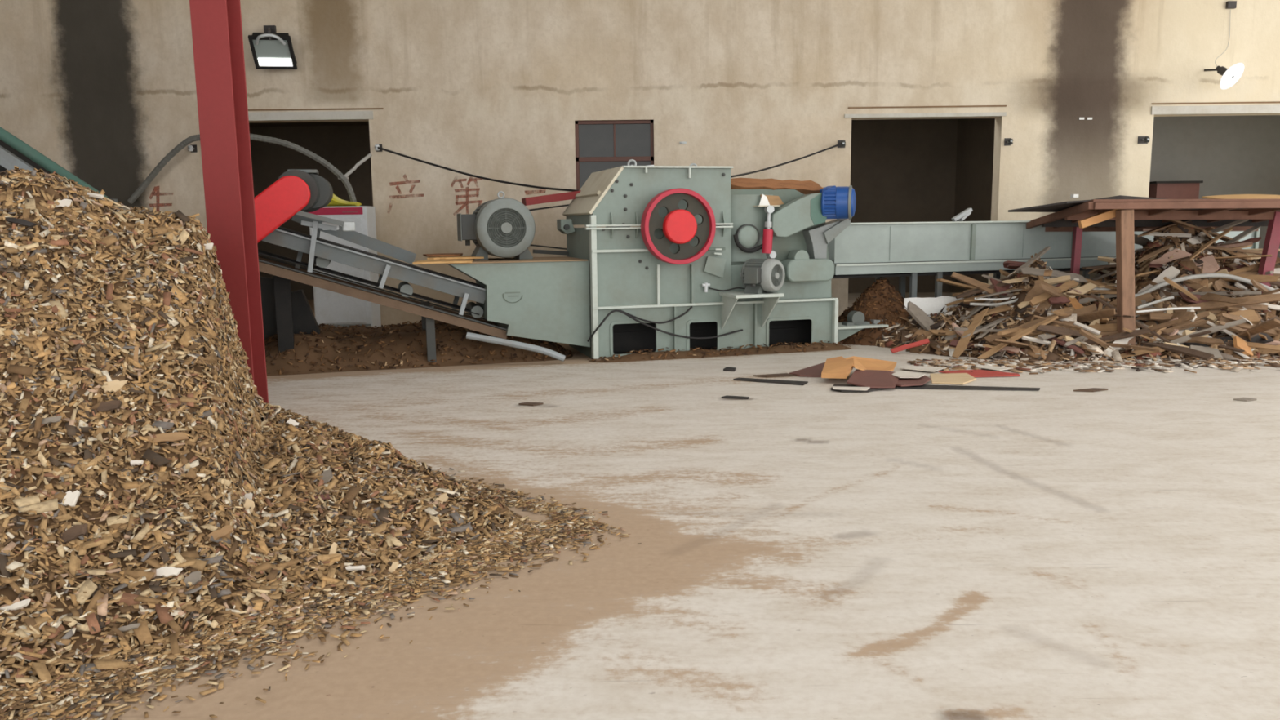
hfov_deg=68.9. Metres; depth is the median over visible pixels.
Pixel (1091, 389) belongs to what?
wood sliver
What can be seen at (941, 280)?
wood offcut
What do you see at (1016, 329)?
wood offcut
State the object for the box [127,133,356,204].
hose
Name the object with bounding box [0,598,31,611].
stick
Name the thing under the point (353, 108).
trim
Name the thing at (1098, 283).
wood offcut
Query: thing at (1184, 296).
board
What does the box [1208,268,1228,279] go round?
wood offcut
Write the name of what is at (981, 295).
wood offcut
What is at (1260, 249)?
wood offcut
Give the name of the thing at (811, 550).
floor
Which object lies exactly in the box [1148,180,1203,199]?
box
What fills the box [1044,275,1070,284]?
wood offcut
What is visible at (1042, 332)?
wood offcut
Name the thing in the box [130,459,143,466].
stick
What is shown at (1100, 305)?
wood offcut
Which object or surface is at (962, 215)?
metal bracket
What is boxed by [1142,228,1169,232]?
wood offcut
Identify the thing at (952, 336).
wood offcut
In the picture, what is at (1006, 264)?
board
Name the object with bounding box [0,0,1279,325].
wall
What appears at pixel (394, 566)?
wood offcut
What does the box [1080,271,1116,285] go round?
wood offcut
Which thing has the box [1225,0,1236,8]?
junction box
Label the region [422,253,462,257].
strip
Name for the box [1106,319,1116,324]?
strip
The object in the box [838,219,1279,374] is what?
heap
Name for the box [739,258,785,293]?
motor
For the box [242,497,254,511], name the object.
wood offcut
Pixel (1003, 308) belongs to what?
wood offcut
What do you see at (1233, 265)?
strip
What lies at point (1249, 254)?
wood offcut
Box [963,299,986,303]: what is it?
wood offcut
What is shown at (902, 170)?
doorway
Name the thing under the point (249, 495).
scrap
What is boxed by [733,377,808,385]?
board
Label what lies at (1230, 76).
lamp
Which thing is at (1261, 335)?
wood offcut
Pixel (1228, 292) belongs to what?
strip
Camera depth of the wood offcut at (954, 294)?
13.11 m
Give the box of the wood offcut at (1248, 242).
[1217,240,1253,248]
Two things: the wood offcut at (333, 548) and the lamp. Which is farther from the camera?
the lamp
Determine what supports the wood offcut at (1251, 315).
on the heap
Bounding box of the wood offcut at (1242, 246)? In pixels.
[1216,244,1252,252]
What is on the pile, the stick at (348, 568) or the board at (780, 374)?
the stick at (348, 568)
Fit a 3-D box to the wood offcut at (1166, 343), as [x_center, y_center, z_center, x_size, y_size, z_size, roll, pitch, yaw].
[6.318,-0.146,10.908,0.421,0.136,0.081,-2,8,-6]
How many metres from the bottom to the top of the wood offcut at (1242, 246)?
0.104 m
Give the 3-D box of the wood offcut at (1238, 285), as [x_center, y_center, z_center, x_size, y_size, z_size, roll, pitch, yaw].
[7.633,-0.918,11.819,0.217,0.150,0.062,-1,8,0]
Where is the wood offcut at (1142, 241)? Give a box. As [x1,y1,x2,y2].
[1133,234,1149,245]
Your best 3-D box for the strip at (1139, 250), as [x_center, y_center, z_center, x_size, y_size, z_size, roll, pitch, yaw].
[6.939,-1.519,12.856,0.362,0.095,0.067,-2,8,-7]
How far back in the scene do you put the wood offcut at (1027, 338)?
11.08 m
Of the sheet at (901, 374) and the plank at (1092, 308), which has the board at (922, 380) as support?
the sheet at (901, 374)
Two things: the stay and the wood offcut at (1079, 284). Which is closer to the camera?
the wood offcut at (1079, 284)
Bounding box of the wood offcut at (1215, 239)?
[1179,226,1233,266]
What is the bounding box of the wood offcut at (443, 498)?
[434,493,448,506]
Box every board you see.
[721,395,749,399]
[723,367,736,371]
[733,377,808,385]
[753,373,796,377]
[789,362,825,377]
[831,383,886,391]
[846,368,899,387]
[896,374,930,386]
[896,384,1039,391]
[938,369,1020,377]
[949,339,973,348]
[990,278,1011,295]
[1003,260,1044,269]
[1007,263,1022,268]
[1008,199,1093,212]
[1047,337,1084,354]
[1048,296,1070,304]
[1057,296,1083,309]
[1148,263,1164,267]
[1150,248,1191,269]
[1177,292,1230,311]
[1180,333,1274,346]
[1183,281,1221,302]
[1189,345,1222,359]
[1194,254,1219,273]
[1217,263,1249,271]
[1239,236,1261,243]
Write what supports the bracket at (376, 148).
attached to the wall
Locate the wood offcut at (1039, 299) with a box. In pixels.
[1029,280,1078,306]
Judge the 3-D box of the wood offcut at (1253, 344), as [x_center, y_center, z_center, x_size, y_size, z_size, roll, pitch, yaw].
[7.300,-0.130,10.844,0.973,0.170,0.080,4,9,27]
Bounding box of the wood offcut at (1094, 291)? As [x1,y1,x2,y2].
[1088,290,1107,293]
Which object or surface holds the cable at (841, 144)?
attached to the bracket at (843, 142)
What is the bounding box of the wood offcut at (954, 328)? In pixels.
[953,327,1005,332]
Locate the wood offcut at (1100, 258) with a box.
[1097,256,1115,262]
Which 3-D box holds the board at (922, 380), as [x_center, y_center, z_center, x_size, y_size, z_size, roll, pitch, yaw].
[2.756,0.203,9.515,0.364,0.015,0.774,3,9,26]
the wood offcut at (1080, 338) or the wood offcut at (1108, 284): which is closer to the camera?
the wood offcut at (1080, 338)
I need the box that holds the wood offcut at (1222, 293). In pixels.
[1170,291,1261,296]
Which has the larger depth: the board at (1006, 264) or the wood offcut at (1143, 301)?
the board at (1006, 264)
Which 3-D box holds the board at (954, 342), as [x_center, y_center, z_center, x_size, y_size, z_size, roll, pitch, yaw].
[3.983,-0.198,11.560,0.284,0.095,0.108,5,10,35]
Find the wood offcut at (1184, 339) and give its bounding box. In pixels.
[1170,318,1246,343]
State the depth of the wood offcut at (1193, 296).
11.43 m
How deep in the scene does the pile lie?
4.61 m
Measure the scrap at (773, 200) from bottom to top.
0.141 m
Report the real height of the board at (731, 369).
0.020 m
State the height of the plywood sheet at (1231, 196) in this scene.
0.144 m
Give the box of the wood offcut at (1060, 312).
[1053,306,1075,315]
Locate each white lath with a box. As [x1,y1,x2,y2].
[1135,306,1200,312]
[1136,296,1173,309]
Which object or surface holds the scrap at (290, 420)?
on the pile
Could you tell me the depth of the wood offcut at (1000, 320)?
11.66 m
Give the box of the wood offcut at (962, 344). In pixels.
[951,307,988,358]
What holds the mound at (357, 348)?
on the floor
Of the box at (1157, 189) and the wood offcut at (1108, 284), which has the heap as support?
the wood offcut at (1108, 284)
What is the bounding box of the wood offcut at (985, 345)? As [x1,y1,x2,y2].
[982,344,995,348]
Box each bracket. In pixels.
[187,144,197,152]
[374,144,382,151]
[837,140,845,147]
[951,208,972,221]
[1004,137,1013,146]
[1137,136,1150,143]
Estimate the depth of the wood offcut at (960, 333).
11.73 m
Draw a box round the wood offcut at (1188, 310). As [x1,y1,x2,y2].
[1186,309,1198,331]
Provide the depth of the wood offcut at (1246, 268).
11.93 m
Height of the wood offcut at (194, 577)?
0.078 m
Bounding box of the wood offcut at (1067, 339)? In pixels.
[1064,335,1082,346]
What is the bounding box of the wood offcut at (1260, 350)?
[1252,344,1279,355]
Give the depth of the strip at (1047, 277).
12.08 m
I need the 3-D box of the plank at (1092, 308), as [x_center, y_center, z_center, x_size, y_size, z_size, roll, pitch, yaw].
[4.923,-0.444,11.466,1.373,0.480,0.124,-1,8,0]
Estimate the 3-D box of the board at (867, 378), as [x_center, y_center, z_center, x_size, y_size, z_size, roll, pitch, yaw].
[2.379,0.177,9.482,0.466,0.085,0.792,2,9,20]
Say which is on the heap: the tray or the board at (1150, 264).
the board at (1150, 264)
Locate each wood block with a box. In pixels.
[1182,329,1208,337]
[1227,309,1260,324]
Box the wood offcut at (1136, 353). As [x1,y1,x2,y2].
[1120,346,1164,358]
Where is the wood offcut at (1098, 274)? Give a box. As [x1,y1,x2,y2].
[1094,273,1105,282]
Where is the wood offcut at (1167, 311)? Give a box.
[1165,306,1173,313]
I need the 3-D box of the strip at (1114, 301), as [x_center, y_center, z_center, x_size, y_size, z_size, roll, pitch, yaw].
[5.942,-0.649,11.759,0.569,0.403,0.136,-1,8,-4]
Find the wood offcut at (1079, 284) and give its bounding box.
[1071,282,1081,288]
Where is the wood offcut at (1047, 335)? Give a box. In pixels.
[1036,332,1058,340]
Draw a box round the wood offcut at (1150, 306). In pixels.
[1141,304,1162,308]
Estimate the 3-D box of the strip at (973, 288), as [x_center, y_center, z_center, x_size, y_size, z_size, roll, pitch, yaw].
[4.825,-0.972,12.458,0.970,0.223,0.141,1,8,9]
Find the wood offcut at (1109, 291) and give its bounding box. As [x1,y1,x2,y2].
[1085,289,1116,293]
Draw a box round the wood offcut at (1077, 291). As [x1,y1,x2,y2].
[1069,288,1087,297]
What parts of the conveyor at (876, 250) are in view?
leg, leg, leg, rail, leg, leg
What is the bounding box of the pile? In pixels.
[0,165,641,719]
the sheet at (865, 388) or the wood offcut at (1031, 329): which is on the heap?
the wood offcut at (1031, 329)
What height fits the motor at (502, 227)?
0.843 m
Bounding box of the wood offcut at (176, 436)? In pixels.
[144,431,190,443]
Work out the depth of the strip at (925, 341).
11.59 m
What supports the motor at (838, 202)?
on the wood chipper
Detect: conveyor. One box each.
[0,126,117,202]
[253,168,506,362]
[827,220,1260,298]
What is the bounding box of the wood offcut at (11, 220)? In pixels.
[4,217,36,227]
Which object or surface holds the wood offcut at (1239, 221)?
on the heap
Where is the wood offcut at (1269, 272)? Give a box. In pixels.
[1257,271,1273,275]
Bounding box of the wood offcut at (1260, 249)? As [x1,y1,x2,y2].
[1245,248,1279,252]
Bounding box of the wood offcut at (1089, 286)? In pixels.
[1063,282,1097,297]
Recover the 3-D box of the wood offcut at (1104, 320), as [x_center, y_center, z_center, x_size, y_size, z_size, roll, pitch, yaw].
[5.711,-0.441,11.497,0.099,0.293,1.350,3,9,26]
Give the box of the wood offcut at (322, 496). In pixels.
[314,493,330,501]
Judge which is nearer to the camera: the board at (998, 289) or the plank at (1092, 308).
the plank at (1092, 308)
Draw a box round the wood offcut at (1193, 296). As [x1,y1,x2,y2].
[1163,276,1199,301]
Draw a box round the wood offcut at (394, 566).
[388,561,398,573]
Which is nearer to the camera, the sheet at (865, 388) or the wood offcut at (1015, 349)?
the sheet at (865, 388)
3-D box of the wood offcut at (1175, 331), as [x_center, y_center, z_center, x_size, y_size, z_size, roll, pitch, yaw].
[6.315,-0.298,11.238,0.110,0.162,0.288,-9,11,-43]
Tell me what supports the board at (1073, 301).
on the heap
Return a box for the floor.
[0,292,1279,719]
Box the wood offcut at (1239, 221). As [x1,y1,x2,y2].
[1208,219,1248,235]
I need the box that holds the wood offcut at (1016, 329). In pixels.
[996,327,1024,335]
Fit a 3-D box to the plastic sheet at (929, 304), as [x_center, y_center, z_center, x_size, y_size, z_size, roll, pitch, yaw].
[4.025,-0.734,12.782,0.878,0.280,0.080,-2,8,-6]
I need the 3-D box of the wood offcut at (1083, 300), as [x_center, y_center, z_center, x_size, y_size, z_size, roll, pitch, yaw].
[5.836,-0.763,12.022,1.178,0.156,0.075,-4,9,-23]
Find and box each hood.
[287,168,318,174]
[566,168,730,224]
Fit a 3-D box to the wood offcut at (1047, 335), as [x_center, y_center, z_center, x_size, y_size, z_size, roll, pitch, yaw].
[5.049,-0.313,11.285,0.918,0.073,0.105,-8,11,-42]
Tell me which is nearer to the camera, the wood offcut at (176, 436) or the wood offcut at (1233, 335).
the wood offcut at (176, 436)
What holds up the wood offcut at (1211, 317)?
on the heap
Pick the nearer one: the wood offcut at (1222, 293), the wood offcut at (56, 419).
the wood offcut at (56, 419)
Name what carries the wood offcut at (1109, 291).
on the heap
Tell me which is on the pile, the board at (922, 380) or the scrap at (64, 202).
the scrap at (64, 202)
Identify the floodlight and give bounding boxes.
[248,25,297,69]
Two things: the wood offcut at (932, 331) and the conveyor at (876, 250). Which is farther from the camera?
the conveyor at (876, 250)
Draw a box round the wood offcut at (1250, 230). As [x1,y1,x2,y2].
[1221,226,1260,244]
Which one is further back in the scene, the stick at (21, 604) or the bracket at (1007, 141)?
the bracket at (1007, 141)
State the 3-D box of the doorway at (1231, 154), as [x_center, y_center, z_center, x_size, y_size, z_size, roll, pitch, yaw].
[10.887,-3.261,17.238,7.390,4.500,3.220,-1,8,0]
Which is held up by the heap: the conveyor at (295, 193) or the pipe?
the pipe
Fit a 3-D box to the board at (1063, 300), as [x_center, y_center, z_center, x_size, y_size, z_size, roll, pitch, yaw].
[5.194,-0.737,11.560,0.263,0.092,0.087,-1,8,0]
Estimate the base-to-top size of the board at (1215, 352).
0.161 m
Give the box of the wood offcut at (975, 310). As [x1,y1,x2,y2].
[958,285,1013,320]
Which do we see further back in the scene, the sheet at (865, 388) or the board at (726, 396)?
the sheet at (865, 388)
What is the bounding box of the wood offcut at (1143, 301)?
[1134,299,1146,308]
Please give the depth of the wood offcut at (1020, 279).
12.06 m
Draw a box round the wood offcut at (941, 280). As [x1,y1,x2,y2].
[936,278,976,289]
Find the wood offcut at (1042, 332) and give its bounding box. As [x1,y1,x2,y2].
[1019,324,1059,339]
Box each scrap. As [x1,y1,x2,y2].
[52,489,80,506]
[53,199,71,207]
[86,192,104,198]
[155,566,182,577]
[204,242,213,249]
[241,492,253,503]
[286,417,299,427]
[759,194,769,205]
[760,194,783,205]
[1070,194,1078,197]
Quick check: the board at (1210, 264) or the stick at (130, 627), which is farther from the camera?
the board at (1210, 264)
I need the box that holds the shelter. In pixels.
[1026,198,1279,345]
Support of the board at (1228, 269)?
on the heap
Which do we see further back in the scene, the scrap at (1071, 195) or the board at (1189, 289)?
the board at (1189, 289)
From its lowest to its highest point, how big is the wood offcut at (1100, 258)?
0.170 m
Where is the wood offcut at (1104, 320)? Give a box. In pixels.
[1099,317,1108,324]
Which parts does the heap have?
bark strip, bark strip, bark strip, bent strip, bent strip, bark strip, bark strip, bark strip, bark strip, bark strip, bark strip, veneer strip, bark strip, bark strip, bark strip, bark strip, bark strip, bark strip, bark strip, bark strip, veneer strip, bark strip, bark strip, bark strip, bark strip, bark strip, bark strip, bark strip, bark strip, veneer strip, bark strip, bark strip, bark strip, bark strip, bark strip, bark strip, bark strip, bark strip, bark strip, bark strip, veneer strip, bark strip, bark strip, bark strip, bark strip, bark strip, veneer strip, bark strip, bark strip, bark strip, bark strip, bark strip, bark strip, bark strip, bark strip, bark strip, bark strip, bark strip, bark strip, veneer strip, bark strip, bark strip, bark strip, bark strip, veneer strip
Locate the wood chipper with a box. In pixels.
[438,159,888,361]
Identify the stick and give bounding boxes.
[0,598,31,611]
[112,622,140,631]
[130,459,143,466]
[133,346,138,368]
[345,564,365,571]
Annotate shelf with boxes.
[719,291,783,298]
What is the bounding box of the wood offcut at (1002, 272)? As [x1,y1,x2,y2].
[999,269,1008,276]
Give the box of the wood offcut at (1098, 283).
[1084,278,1116,289]
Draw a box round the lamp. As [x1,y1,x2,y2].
[1204,9,1244,88]
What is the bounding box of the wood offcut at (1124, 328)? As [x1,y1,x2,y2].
[1122,327,1157,342]
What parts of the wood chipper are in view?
motor rail, corner post, casing, frame, access plate, ram rod, bark strip, panel, corner post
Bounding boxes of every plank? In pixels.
[983,303,1096,343]
[999,323,1116,337]
[1137,266,1180,293]
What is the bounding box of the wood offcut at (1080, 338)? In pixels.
[1063,335,1084,346]
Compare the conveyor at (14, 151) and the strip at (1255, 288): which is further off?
the strip at (1255, 288)
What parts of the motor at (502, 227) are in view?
box lid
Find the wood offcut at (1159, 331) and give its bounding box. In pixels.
[1148,326,1167,342]
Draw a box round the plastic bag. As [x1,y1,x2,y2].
[325,193,361,206]
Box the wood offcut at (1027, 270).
[1019,266,1087,282]
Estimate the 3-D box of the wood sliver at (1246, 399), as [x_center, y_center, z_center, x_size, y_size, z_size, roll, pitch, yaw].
[5.476,0.356,8.447,0.180,0.012,0.095,-4,9,-24]
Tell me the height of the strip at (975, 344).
0.094 m
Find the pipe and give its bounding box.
[1134,273,1279,297]
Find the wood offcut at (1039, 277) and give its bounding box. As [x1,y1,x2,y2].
[1034,253,1044,281]
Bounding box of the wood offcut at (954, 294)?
[951,292,963,296]
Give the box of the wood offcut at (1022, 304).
[1017,301,1029,308]
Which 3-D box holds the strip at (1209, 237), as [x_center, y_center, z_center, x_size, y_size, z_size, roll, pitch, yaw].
[7.568,-1.619,12.389,0.106,0.219,0.663,6,11,38]
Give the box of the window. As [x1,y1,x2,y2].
[574,120,653,190]
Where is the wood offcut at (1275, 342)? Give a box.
[1264,340,1279,345]
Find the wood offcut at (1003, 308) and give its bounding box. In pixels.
[973,303,1013,316]
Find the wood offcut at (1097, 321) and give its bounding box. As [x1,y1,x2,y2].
[1089,319,1100,324]
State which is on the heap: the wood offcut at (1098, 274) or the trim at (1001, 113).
the wood offcut at (1098, 274)
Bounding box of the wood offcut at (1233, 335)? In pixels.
[1231,334,1257,350]
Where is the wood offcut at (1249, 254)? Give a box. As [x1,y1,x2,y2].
[1229,253,1261,258]
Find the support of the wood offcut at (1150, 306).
on the heap
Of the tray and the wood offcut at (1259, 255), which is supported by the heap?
the wood offcut at (1259, 255)
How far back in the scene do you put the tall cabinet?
14.94 m
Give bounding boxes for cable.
[377,146,578,191]
[730,142,842,177]
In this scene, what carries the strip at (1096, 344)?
on the heap
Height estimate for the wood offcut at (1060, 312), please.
0.132 m
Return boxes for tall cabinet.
[308,205,381,328]
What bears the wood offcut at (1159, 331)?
on the heap
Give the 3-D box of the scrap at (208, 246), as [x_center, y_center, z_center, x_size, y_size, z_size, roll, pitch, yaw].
[-2.768,-0.719,5.941,0.098,0.053,0.035,-1,8,0]
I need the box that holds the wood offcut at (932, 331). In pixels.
[928,329,973,337]
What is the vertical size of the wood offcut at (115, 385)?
0.060 m
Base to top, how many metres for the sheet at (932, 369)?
0.008 m
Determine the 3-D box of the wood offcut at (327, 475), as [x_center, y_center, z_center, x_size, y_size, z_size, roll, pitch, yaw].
[-1.773,0.657,5.272,0.067,0.081,0.085,-5,9,-26]
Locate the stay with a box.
[337,153,372,179]
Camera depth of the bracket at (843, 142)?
15.14 m
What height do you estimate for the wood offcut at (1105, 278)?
0.194 m
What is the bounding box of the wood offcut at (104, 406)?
[91,400,122,412]
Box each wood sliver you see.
[518,402,543,405]
[1073,387,1107,391]
[1233,397,1257,401]
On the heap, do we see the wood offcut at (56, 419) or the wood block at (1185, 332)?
the wood block at (1185, 332)
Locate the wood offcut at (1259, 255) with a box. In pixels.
[1199,254,1271,259]
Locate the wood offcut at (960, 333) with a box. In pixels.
[951,322,964,337]
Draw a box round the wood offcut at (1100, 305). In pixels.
[1094,294,1103,324]
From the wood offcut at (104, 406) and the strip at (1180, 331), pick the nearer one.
the wood offcut at (104, 406)
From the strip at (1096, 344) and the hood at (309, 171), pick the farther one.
the strip at (1096, 344)
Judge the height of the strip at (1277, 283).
0.258 m
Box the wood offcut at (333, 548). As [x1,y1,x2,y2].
[328,542,337,554]
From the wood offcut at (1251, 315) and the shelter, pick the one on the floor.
the shelter
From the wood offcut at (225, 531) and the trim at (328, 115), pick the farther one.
the trim at (328, 115)
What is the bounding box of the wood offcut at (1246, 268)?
[1208,262,1259,282]
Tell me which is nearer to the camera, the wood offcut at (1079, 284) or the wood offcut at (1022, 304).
the wood offcut at (1022, 304)
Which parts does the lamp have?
wall arm, cord, dish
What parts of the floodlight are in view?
bracket arm, glass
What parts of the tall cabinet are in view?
door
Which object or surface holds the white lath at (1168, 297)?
on the white lath at (1179, 308)
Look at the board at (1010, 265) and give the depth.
12.45 m
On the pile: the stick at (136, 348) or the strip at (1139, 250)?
the stick at (136, 348)
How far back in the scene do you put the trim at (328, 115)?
15.15 m
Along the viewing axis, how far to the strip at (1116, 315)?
11.03 m
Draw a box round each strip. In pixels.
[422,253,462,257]
[890,338,929,353]
[963,288,982,293]
[973,343,985,347]
[999,275,1015,280]
[1043,276,1079,280]
[1057,328,1079,339]
[1090,331,1126,345]
[1102,298,1116,309]
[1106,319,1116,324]
[1111,288,1158,295]
[1111,314,1133,317]
[1113,257,1142,277]
[1134,248,1142,253]
[1177,327,1193,334]
[1203,230,1215,244]
[1204,226,1214,231]
[1214,290,1232,293]
[1226,262,1239,269]
[1239,261,1250,266]
[1240,286,1257,296]
[1246,330,1251,341]
[1269,280,1279,286]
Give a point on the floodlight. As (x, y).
(271, 49)
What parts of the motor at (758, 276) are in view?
box lid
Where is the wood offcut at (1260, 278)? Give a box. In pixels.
[1223,274,1279,282]
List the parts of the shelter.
post, post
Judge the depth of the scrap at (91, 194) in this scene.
5.69 m
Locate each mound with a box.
[264,318,851,376]
[837,276,911,346]
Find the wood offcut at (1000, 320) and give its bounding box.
[961,315,1010,337]
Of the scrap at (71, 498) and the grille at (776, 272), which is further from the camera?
the grille at (776, 272)
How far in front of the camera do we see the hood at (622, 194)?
11.35 m
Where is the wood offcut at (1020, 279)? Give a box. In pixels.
[1002,276,1027,283]
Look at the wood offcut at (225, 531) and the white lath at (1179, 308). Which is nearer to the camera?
the wood offcut at (225, 531)
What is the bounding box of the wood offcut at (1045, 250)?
[1016,245,1050,273]
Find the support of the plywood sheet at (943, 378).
on the floor
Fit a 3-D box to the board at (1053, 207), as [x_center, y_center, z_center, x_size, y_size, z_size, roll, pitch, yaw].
[5.424,-1.946,11.794,0.742,0.138,1.948,7,12,43]
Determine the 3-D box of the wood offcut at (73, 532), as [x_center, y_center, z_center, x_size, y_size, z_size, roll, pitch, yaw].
[-2.472,0.763,4.043,0.144,0.102,0.052,-1,8,0]
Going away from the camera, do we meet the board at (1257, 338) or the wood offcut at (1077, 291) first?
the board at (1257, 338)
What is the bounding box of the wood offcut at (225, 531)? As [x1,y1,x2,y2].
[204,524,233,543]
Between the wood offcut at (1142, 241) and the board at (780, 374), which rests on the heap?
the wood offcut at (1142, 241)
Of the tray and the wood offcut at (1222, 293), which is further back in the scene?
the tray
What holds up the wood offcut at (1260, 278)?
on the heap
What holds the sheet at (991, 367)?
on the floor
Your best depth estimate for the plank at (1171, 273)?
11.92 m
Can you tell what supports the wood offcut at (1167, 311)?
on the heap
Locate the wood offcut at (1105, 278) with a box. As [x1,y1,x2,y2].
[1081,276,1110,286]
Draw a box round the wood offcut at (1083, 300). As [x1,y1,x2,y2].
[1076,293,1116,303]
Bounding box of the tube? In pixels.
[466,332,565,361]
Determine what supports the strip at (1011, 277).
on the heap
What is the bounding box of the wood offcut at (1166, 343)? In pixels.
[1164,342,1189,347]
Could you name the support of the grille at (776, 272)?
attached to the motor at (758, 276)
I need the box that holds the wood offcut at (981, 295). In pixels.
[946,288,1017,306]
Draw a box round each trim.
[248,107,383,111]
[248,111,373,120]
[844,111,1006,118]
[848,105,1006,108]
[1151,101,1279,104]
[1151,104,1279,115]
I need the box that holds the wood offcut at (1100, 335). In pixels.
[1088,331,1115,342]
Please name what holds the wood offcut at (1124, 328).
on the heap
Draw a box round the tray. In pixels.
[832,267,1106,278]
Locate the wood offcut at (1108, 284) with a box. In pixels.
[1096,282,1116,288]
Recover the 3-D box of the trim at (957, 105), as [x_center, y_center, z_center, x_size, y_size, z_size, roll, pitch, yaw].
[4.669,-4.114,15.172,2.569,0.022,0.040,-1,8,0]
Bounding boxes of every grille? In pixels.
[487,208,525,247]
[771,264,782,286]
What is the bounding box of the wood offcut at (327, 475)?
[319,468,333,483]
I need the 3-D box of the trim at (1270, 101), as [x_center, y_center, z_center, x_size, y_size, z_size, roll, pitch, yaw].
[9.984,-4.183,15.171,3.334,0.022,0.040,-1,8,0]
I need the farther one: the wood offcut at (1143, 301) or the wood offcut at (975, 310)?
the wood offcut at (975, 310)
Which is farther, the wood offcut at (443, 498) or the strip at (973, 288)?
the strip at (973, 288)
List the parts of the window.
pane, pane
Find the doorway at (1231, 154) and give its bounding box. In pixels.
[1149,115,1279,265]
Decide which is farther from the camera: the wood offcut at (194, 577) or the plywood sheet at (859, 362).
the plywood sheet at (859, 362)
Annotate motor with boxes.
[456,191,535,260]
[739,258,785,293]
[819,185,856,219]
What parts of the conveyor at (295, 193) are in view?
chute plate, leg, drive motor, chute plate, take frame, motor plate, rail, leg, leg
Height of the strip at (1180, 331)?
0.132 m
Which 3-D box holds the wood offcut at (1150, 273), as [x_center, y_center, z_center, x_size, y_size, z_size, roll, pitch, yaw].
[6.667,-1.127,12.107,0.713,0.120,0.105,-4,9,-19]
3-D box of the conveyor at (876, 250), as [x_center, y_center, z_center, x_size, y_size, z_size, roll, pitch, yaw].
[6.365,-1.302,14.157,8.149,1.622,1.120,-3,9,-16]
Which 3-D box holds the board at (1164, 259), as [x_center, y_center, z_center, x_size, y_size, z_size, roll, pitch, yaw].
[6.910,-1.307,12.150,0.480,0.282,0.179,-1,8,0]
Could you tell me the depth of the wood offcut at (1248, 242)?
12.27 m
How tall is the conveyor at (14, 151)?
4.127 m
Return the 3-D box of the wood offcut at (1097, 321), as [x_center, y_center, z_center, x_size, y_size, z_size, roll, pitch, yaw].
[5.527,-0.417,11.362,0.254,0.310,0.076,-2,8,-11]
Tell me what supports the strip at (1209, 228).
on the heap
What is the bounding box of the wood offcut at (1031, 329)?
[977,315,1058,359]
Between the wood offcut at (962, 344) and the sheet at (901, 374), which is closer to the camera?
the sheet at (901, 374)
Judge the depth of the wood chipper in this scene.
11.53 m
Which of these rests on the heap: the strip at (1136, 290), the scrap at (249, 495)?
the strip at (1136, 290)
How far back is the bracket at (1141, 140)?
15.24 m
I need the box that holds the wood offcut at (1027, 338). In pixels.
[1021,335,1057,346]
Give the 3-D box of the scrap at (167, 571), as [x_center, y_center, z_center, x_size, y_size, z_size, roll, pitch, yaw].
[-2.031,0.909,4.004,0.128,0.038,0.043,-1,8,0]
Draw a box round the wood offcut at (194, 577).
[183,571,201,588]
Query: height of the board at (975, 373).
0.012 m
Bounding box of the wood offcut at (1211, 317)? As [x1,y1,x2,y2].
[1195,310,1217,321]
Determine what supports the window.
in the wall
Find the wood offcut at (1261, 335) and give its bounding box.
[1258,333,1267,339]
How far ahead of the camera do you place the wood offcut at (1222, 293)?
11.38 m
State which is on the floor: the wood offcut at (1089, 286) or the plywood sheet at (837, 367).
the plywood sheet at (837, 367)
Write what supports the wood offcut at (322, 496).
on the pile
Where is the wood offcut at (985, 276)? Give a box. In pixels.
[981,274,1010,284]
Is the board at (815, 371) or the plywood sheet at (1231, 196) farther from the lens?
the plywood sheet at (1231, 196)
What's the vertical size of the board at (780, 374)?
0.010 m
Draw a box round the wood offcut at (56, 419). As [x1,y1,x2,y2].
[31,415,62,424]
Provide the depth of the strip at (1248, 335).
10.94 m
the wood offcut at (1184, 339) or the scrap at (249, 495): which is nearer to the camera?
the scrap at (249, 495)
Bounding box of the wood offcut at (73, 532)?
[57,523,88,544]
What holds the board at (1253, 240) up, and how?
on the heap
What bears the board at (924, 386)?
on the floor
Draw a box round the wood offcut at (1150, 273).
[1134,269,1162,278]
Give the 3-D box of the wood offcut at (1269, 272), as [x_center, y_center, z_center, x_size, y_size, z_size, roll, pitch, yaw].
[7.860,-1.054,12.086,0.068,0.232,0.645,-4,9,-22]
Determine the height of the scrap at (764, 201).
0.140 m
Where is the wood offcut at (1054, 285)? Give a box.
[975,283,1063,298]
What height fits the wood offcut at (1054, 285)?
0.201 m
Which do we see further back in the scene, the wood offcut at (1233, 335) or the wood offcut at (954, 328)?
the wood offcut at (954, 328)
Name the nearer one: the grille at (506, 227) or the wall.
the grille at (506, 227)
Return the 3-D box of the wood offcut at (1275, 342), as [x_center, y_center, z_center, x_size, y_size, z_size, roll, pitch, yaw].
[7.604,-0.149,10.980,0.673,0.196,0.092,3,9,24]
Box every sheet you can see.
[412,259,472,264]
[426,255,484,259]
[821,355,853,378]
[831,386,870,391]
[845,355,896,371]
[891,370,925,377]
[900,365,946,372]
[903,295,964,316]
[929,373,976,384]
[974,365,1013,370]
[1090,195,1247,210]
[1201,194,1279,199]
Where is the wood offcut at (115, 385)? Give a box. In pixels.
[99,379,128,392]
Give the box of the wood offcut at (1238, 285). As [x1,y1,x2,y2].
[1234,281,1248,289]
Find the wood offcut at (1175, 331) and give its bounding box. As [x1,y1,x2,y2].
[1160,328,1178,336]
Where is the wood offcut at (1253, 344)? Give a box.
[1227,339,1279,351]
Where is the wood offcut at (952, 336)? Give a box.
[944,325,982,340]
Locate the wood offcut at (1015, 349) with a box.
[997,346,1019,352]
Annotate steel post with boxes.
[189,0,272,408]
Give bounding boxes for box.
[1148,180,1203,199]
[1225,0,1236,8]

